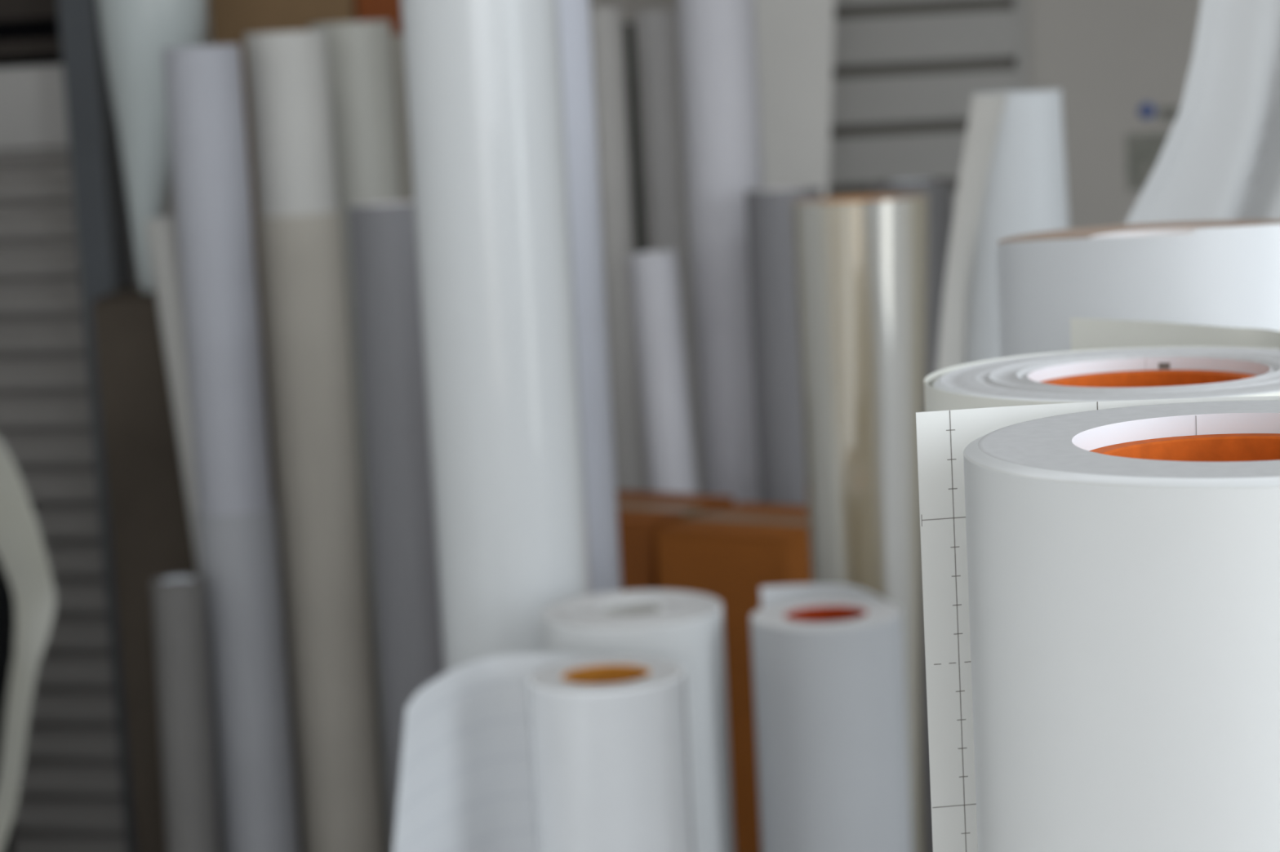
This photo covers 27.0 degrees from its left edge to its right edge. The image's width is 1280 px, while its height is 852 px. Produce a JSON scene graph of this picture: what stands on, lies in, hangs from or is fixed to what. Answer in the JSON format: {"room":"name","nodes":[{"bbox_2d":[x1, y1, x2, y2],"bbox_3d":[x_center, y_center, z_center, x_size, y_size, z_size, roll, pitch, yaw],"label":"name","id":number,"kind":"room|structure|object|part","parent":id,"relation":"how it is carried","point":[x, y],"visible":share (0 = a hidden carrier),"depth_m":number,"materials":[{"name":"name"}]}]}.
{"room":"print workshop","nodes":[
{"label":"print workshop","id":0,"kind":"room"},
{"bbox_2d":[0,64,135,285],"bbox_3d":[-1.345,-0.567,4.898,0.950,2.900,0.120,-1,8,15],"label":"wall","id":1,"kind":"structure","parent":0,"point":[128,214],"depth_m":4.76,"materials":[{"name":"grey paint"}]},
{"bbox_2d":[0,0,136,851],"bbox_3d":[-1.305,-0.400,4.772,0.826,2.600,0.120,-1,8,15],"label":"louvered shutter","id":2,"kind":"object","parent":1,"relation":"in","point":[64,240],"depth_m":4.76,"materials":[{"name":"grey metal"}]},
{"bbox_3d":[-1.358,-1.162,4.708,0.780,1.069,0.045,-1,8,15],"label":"header frame","id":3,"kind":"part","parent":2,"relation":"part of","materials":[{"name":"black"}]},
{"bbox_3d":[-1.328,-0.560,4.784,0.780,0.144,0.052,-1,8,15],"label":"header panel","id":4,"kind":"part","parent":2,"relation":"part of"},
{"bbox_3d":[-0.943,-0.402,4.652,0.064,2.600,0.075,-1,8,15],"label":"guide rail","id":5,"kind":"part","parent":2,"relation":"part of","materials":[{"name":"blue metal"}]},
{"bbox_2d":[130,0,1201,285],"bbox_3d":[0.673,-0.656,4.770,3.185,2.900,0.120,-3,8,0],"label":"wall","id":6,"kind":"structure","parent":0,"point":[1107,59],"depth_m":4.71,"materials":[{"name":"grey paint"}]},
{"bbox_2d":[828,0,1029,212],"bbox_3d":[0.505,-0.440,4.723,0.375,2.498,0.029,-3,8,0],"label":"louvered shutter","id":7,"kind":"object","parent":6,"relation":"attached to","point":[906,76],"visible":0.09,"depth_m":4.69,"materials":[{"name":"grey metal"}]},
{"bbox_2d":[1138,102,1155,119],"bbox_3d":[0.899,-0.558,4.720,0.029,0.029,0.009,-3,8,0],"label":"magnet","id":8,"kind":"object","parent":6,"relation":"attached to","point":[1147,110],"visible":1,"depth_m":4.72,"materials":[{"name":"blue plastic"}]},
{"bbox_2d":[1125,132,1169,191],"bbox_3d":[0.909,-0.470,4.736,0.090,0.100,0.002,-3,8,0],"label":"notice sign","id":9,"kind":"object","parent":6,"relation":"attached to","point":[1144,151],"visible":0.57,"depth_m":4.73,"materials":[{"name":"grey paper"}]},
{"bbox_2d":[1159,106,1179,121],"bbox_3d":[0.938,-0.553,4.725,0.036,0.024,0.001,-3,8,0],"label":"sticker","id":10,"kind":"object","parent":6,"relation":"attached to","point":[1168,113],"visible":0.79,"depth_m":4.72,"materials":[{"name":"grey paper"}]},
{"bbox_3d":[0.347,1.338,1.449,4.450,0.100,8.700,-3,8,0],"label":"floor","id":11,"kind":"structure","parent":0,"visible":0},
{"bbox_2d":[0,500,35,851],"bbox_3d":[-1.107,0.575,3.978,0.410,0.868,0.320,-3,8,0],"label":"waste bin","id":12,"kind":"object","parent":11,"relation":"on","point":[7,617],"visible":0.42,"depth_m":3.98,"materials":[{"name":"black plastic"}]},
{"bbox_2d":[0,440,55,851],"bbox_3d":[-0.987,0.423,3.739,0.387,1.219,0.106,-3,8,0],"label":"chair","id":13,"kind":"object","parent":11,"relation":"on","point":[23,557],"visible":1,"depth_m":3.71,"materials":[{"name":"white plastic"}]},
{"bbox_2d":[92,285,222,851],"bbox_3d":[-0.686,0.369,4.195,0.210,1.172,0.250,-3,8,0],"label":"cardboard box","id":14,"kind":"object","parent":11,"relation":"on","point":[151,535],"visible":0.41,"depth_m":4.04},
{"bbox_2d":[97,0,207,292],"bbox_3d":[-0.736,-0.605,4.050,0.178,0.800,0.178,-3,8,0],"label":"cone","id":15,"kind":"object","parent":14,"relation":"on","point":[135,33],"visible":0.73,"depth_m":4.01,"materials":[{"name":"paper"}]},
{"bbox_2d":[145,215,200,575],"bbox_3d":[-0.623,0.331,4.008,0.142,1.296,0.052,-3,8,0],"label":"roll","id":16,"kind":"object","parent":11,"relation":"on","point":[162,235],"visible":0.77,"depth_m":3.92,"materials":[{"name":"white paper"}]},
{"bbox_2d":[151,574,220,851],"bbox_3d":[-0.638,0.610,3.815,0.076,0.795,0.076,-2,8,0],"label":"roll","id":17,"kind":"object","parent":11,"relation":"on","point":[179,602],"visible":1,"depth_m":3.76,"materials":[{"name":"grey paper"}]},
{"bbox_2d":[162,44,300,851],"bbox_3d":[-0.578,0.225,3.863,0.114,1.537,0.114,-3,8,0],"label":"roll","id":18,"kind":"object","parent":11,"relation":"on","point":[236,512],"visible":1,"depth_m":3.79,"materials":[{"name":"grey paper"}]},
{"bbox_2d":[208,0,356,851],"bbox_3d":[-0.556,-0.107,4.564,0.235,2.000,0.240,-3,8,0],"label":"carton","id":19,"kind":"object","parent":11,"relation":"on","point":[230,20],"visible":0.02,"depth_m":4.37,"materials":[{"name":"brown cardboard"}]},
{"bbox_2d":[244,30,383,851],"bbox_3d":[-0.472,0.198,3.961,0.123,1.552,0.123,-3,8,0],"label":"roll","id":20,"kind":"object","parent":11,"relation":"on","point":[298,221],"visible":1,"depth_m":3.89,"materials":[{"name":"white paper"}]},
{"bbox_2d":[308,20,402,851],"bbox_3d":[-0.400,0.161,4.158,0.124,1.564,0.124,-3,8,0],"label":"roll","id":21,"kind":"object","parent":11,"relation":"on","point":[360,54],"visible":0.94,"depth_m":4.03,"materials":[{"name":"paper"}]},
{"bbox_2d":[355,0,402,34],"bbox_3d":[-0.386,-0.114,4.545,0.098,2.000,0.200,-3,8,0],"label":"carton","id":22,"kind":"object","parent":11,"relation":"on","point":[366,10],"visible":0.02,"depth_m":4.37,"materials":[{"name":"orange cardboard"}]},
{"bbox_2d":[347,200,444,851],"bbox_3d":[-0.300,0.349,3.680,0.118,1.312,0.118,-3,8,0],"label":"roll","id":23,"kind":"object","parent":11,"relation":"on","point":[383,239],"visible":0.69,"depth_m":3.59,"materials":[{"name":"grey paper"}]},
{"bbox_2d":[391,34,413,200],"bbox_3d":[-0.351,0.144,4.328,0.066,1.545,0.066,-3,8,0],"label":"roll","id":24,"kind":"object","parent":11,"relation":"on","point":[397,47],"visible":0.17,"depth_m":4.21,"materials":[{"name":"paper"}]},
{"bbox_2d":[400,0,591,674],"bbox_3d":[-0.136,0.134,2.844,0.162,1.950,0.162,-3,8,0],"label":"roll","id":25,"kind":"object","parent":11,"relation":"on","point":[484,84],"visible":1,"depth_m":2.75,"materials":[{"name":"paper"}]},
{"bbox_2d":[393,653,693,851],"bbox_3d":[-0.129,0.694,2.513,0.389,0.932,0.191,-3,8,0],"label":"roll","id":26,"kind":"object","parent":11,"relation":"on","point":[540,752],"visible":1,"depth_m":2.43,"materials":[{"name":"white paper"}]},
{"bbox_2d":[557,0,622,594],"bbox_3d":[-0.071,0.108,3.003,0.092,1.950,0.092,-3,8,0],"label":"roll","id":27,"kind":"object","parent":11,"relation":"on","point":[574,15],"visible":0.35,"depth_m":2.94,"materials":[{"name":"paper"}]},
{"bbox_2d":[590,7,648,491],"bbox_3d":[-0.015,0.154,4.059,0.060,1.564,0.060,-3,8,0],"label":"roll","id":28,"kind":"object","parent":11,"relation":"on","point":[606,23],"visible":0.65,"depth_m":3.97,"materials":[{"name":"grey paper"}]},
{"bbox_2d":[622,22,646,253],"bbox_3d":[0.020,0.112,4.417,0.058,1.545,0.058,-3,8,0],"label":"tube","id":29,"kind":"object","parent":11,"relation":"on","point":[628,28],"visible":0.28,"depth_m":4.31,"materials":[{"name":"black plastic"}]},
{"bbox_2d":[540,590,734,851],"bbox_3d":[0.017,0.649,2.715,0.181,0.950,0.181,-3,8,0],"label":"roll","id":30,"kind":"object","parent":11,"relation":"on","point":[684,628],"visible":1,"depth_m":2.61,"materials":[{"name":"white paper"}]},
{"bbox_2d":[626,250,697,494],"bbox_3d":[0.070,0.351,3.885,0.114,1.215,0.070,-3,8,0],"label":"roll","id":31,"kind":"object","parent":11,"relation":"on","point":[653,277],"visible":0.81,"depth_m":3.80,"materials":[{"name":"white paper"}]},
{"bbox_2d":[633,9,701,494],"bbox_3d":[0.065,0.139,4.159,0.066,1.558,0.066,-3,8,0],"label":"roll","id":32,"kind":"object","parent":11,"relation":"on","point":[656,32],"visible":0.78,"depth_m":4.06,"materials":[{"name":"grey paper"}]},
{"bbox_2d":[616,489,734,591],"bbox_3d":[0.014,0.552,3.576,0.192,0.905,0.205,2,10,34],"label":"cardboard box","id":33,"kind":"object","parent":11,"relation":"on","point":[640,513],"visible":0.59,"depth_m":3.41,"materials":[{"name":"brown cardboard"}]},
{"bbox_2d":[677,0,763,504],"bbox_3d":[0.142,-0.007,3.937,0.112,1.900,0.112,-3,8,0],"label":"roll","id":34,"kind":"object","parent":11,"relation":"on","point":[718,51],"visible":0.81,"depth_m":3.85,"materials":[{"name":"white paper"}]},
{"bbox_2d":[656,502,810,851],"bbox_3d":[0.179,0.565,3.422,0.192,0.905,0.205,2,10,34],"label":"cardboard box","id":35,"kind":"object","parent":11,"relation":"on","point":[726,554],"visible":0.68,"depth_m":3.29,"materials":[{"name":"brown cardboard"}]},
{"bbox_2d":[684,0,834,494],"bbox_3d":[0.185,-0.159,4.421,0.393,2.062,0.012,-3,8,0],"label":"roll","id":36,"kind":"object","parent":11,"relation":"on","point":[795,37],"visible":0.02,"depth_m":4.36,"materials":[{"name":"grey paper"}]},
{"bbox_2d":[745,186,821,506],"bbox_3d":[0.235,0.309,3.825,0.106,1.296,0.106,-3,8,0],"label":"roll","id":37,"kind":"object","parent":11,"relation":"on","point":[772,283],"visible":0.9,"depth_m":3.72,"materials":[{"name":"grey paper"}]},
{"bbox_2d":[750,584,911,851],"bbox_3d":[0.206,0.644,2.703,0.148,0.943,0.223,-3,8,0],"label":"roll","id":38,"kind":"object","parent":11,"relation":"on","point":[828,670],"visible":1,"depth_m":2.56,"materials":[{"name":"white paper"}]},
{"bbox_2d":[791,193,928,851],"bbox_3d":[0.278,0.401,3.036,0.151,1.322,0.151,-3,8,0],"label":"roll","id":39,"kind":"object","parent":11,"relation":"on","point":[860,260],"visible":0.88,"depth_m":2.92,"materials":[{"name":"silver metal"}]},
{"bbox_2d":[871,177,953,851],"bbox_3d":[0.400,0.315,3.681,0.108,1.305,0.108,-3,8,0],"label":"roll","id":40,"kind":"object","parent":11,"relation":"on","point":[940,190],"visible":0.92,"depth_m":3.57,"materials":[{"name":"grey paper"}]},
{"bbox_2d":[936,89,1069,371],"bbox_3d":[0.383,0.388,2.681,0.164,1.437,0.155,-3,8,0],"label":"paper roll","id":41,"kind":"object","parent":11,"relation":"on","point":[1012,182],"visible":0.32,"depth_m":2.56,"materials":[{"name":"white paper"}]},
{"bbox_2d":[915,395,1279,851],"bbox_3d":[0.203,0.682,0.853,0.158,1.375,0.163,-3,8,0],"label":"roll","id":42,"kind":"object","parent":11,"relation":"on","point":[1101,580],"visible":1,"depth_m":0.71,"materials":[{"name":"paper"}]},
{"bbox_2d":[924,318,1279,411],"bbox_3d":[0.230,0.642,1.186,0.169,1.360,0.296,-3,8,0],"label":"roll","id":43,"kind":"object","parent":11,"relation":"on","point":[1107,360],"visible":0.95,"depth_m":1.07,"materials":[{"name":"paper"}]},
{"bbox_2d":[996,219,1279,358],"bbox_3d":[0.324,0.577,1.500,0.197,1.392,0.197,3,10,37],"label":"roll","id":44,"kind":"object","parent":11,"relation":"on","point":[1226,273],"visible":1,"depth_m":1.32,"materials":[{"name":"white paper"}]},
{"bbox_2d":[1124,0,1279,224],"bbox_3d":[0.537,0.206,2.059,0.415,1.948,0.036,-3,8,0],"label":"sheet","id":45,"kind":"object","parent":11,"relation":"on","point":[1219,159],"visible":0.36,"depth_m":2.00,"materials":[{"name":"white paper"}]}
]}

